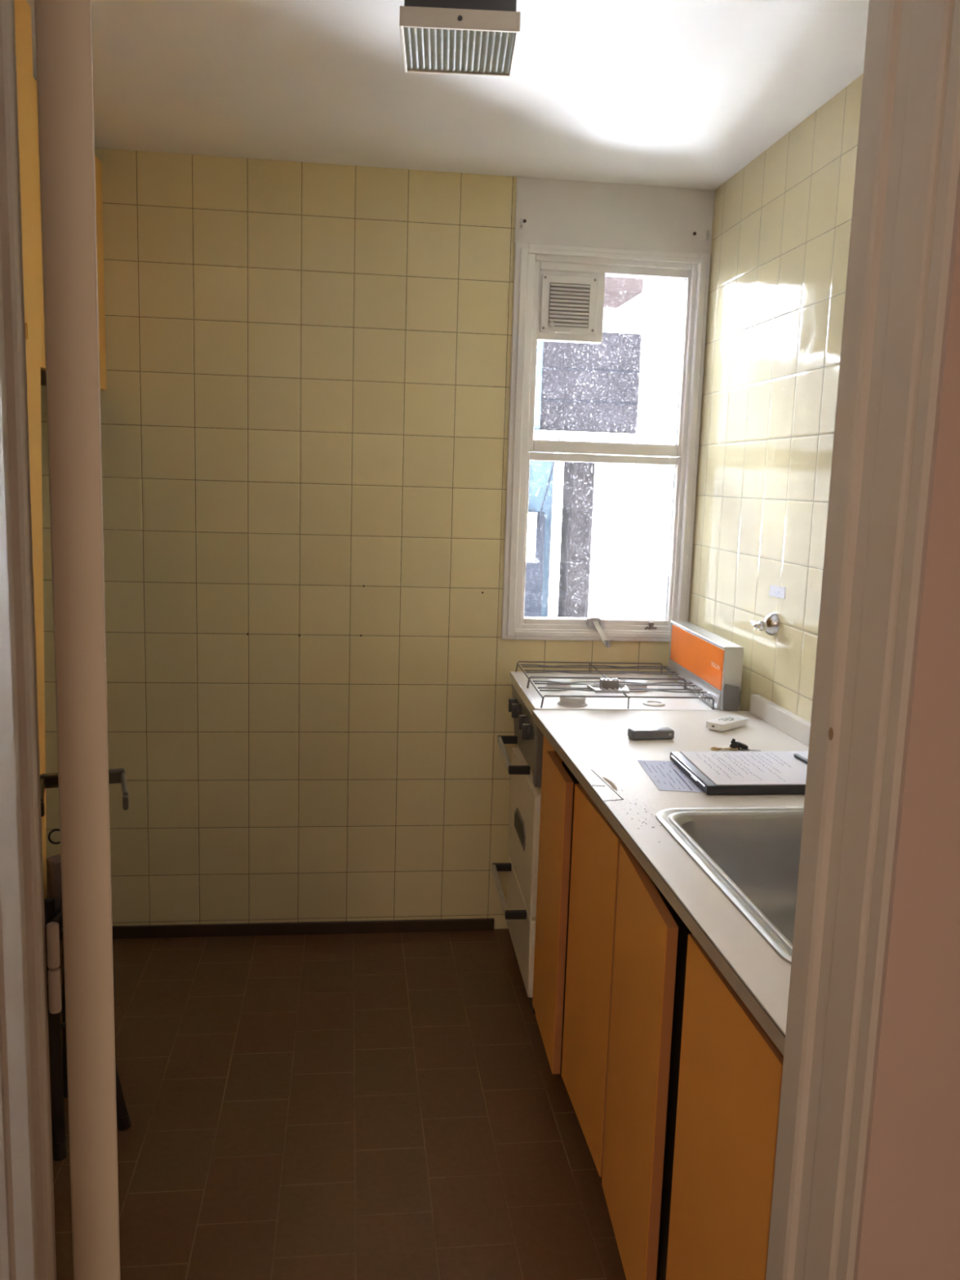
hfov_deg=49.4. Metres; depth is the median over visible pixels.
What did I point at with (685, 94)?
ceiling
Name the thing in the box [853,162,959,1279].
wall
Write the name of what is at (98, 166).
upper cabinet
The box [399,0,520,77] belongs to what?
ceiling lamp
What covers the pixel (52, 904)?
folding chair
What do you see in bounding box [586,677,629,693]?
tray
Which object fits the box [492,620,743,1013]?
gas stove
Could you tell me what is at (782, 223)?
wall
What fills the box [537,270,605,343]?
ventilation grille
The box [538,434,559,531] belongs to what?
cable
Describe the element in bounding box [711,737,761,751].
keys
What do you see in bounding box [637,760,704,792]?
sheet
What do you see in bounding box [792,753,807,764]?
pen
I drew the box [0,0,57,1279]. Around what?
trim
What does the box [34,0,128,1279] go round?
door
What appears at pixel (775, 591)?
paper label
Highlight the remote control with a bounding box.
[706,715,748,731]
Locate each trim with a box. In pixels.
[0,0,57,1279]
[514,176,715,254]
[765,0,959,1279]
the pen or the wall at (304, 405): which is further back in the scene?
the wall at (304, 405)
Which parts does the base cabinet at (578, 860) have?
door, door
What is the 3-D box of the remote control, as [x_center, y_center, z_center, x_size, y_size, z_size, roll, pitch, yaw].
[0.598,0.202,2.525,0.121,0.020,0.049,-6,12,-43]
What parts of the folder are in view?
spine rail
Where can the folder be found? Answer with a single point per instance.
(708, 786)
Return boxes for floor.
[51,928,626,1279]
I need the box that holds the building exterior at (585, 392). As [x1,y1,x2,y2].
[533,332,641,617]
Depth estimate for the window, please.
3.15 m
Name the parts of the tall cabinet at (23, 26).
door, door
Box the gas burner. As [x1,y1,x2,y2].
[586,684,629,693]
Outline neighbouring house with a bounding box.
[547,276,643,617]
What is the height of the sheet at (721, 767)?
0.002 m
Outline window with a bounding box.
[501,242,711,648]
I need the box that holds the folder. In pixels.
[670,751,805,795]
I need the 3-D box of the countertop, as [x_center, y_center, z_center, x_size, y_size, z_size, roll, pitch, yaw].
[0.522,0.293,1.896,0.591,0.072,1.612,1,9,-7]
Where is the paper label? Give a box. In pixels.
[768,585,785,599]
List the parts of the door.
handle, handle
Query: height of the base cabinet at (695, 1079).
0.824 m
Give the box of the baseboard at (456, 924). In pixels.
[59,918,494,940]
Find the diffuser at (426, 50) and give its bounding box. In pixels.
[403,26,515,73]
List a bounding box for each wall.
[40,147,683,928]
[587,391,675,618]
[688,74,862,722]
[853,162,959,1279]
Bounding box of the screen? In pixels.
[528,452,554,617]
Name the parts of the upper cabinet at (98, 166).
door, door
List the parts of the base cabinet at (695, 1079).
door, door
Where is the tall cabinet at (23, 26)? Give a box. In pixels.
[13,0,48,898]
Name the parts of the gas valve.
lever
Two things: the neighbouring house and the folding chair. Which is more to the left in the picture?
the folding chair
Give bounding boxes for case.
[627,727,674,740]
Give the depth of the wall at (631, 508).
6.68 m
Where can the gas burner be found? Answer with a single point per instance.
(602, 688)
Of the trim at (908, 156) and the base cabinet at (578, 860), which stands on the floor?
the base cabinet at (578, 860)
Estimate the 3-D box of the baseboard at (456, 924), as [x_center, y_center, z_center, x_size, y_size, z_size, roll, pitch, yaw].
[-0.694,0.901,3.251,1.490,0.038,0.012,1,9,-7]
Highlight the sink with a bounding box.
[655,806,804,964]
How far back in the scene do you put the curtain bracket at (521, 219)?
3.02 m
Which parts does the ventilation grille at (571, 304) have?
knob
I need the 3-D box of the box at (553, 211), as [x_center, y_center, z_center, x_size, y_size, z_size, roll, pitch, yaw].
[0.396,-1.238,3.054,0.590,0.184,0.007,1,9,-7]
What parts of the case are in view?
lid plate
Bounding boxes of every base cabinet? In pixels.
[532,735,623,1177]
[601,842,783,1279]
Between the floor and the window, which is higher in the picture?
the window
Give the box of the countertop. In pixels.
[531,694,810,1055]
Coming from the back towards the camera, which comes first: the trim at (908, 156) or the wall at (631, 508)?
the wall at (631, 508)
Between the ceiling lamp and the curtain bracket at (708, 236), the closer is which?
the ceiling lamp
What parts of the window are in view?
sash, sash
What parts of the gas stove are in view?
handle, handle, knob, knob, oven glass, drawer, knob, oven door, control panel, knob, burner, burner, burner, burner seat, trim, rail, glass panel, panel, trim, trim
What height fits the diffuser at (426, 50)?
0.010 m
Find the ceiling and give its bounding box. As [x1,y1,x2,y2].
[26,0,869,190]
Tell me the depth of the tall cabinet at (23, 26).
2.03 m
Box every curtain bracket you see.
[520,217,523,229]
[706,230,710,240]
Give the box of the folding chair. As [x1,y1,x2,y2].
[44,853,131,1160]
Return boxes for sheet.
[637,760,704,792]
[680,751,808,785]
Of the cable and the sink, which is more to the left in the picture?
the cable
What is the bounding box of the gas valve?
[750,612,779,636]
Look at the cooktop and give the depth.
2.85 m
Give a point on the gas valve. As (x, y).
(771, 624)
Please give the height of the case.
0.022 m
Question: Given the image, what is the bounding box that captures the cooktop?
[509,671,738,715]
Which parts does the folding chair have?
seat, leg, seat rail, leg, leg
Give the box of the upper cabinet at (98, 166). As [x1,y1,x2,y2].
[33,77,106,390]

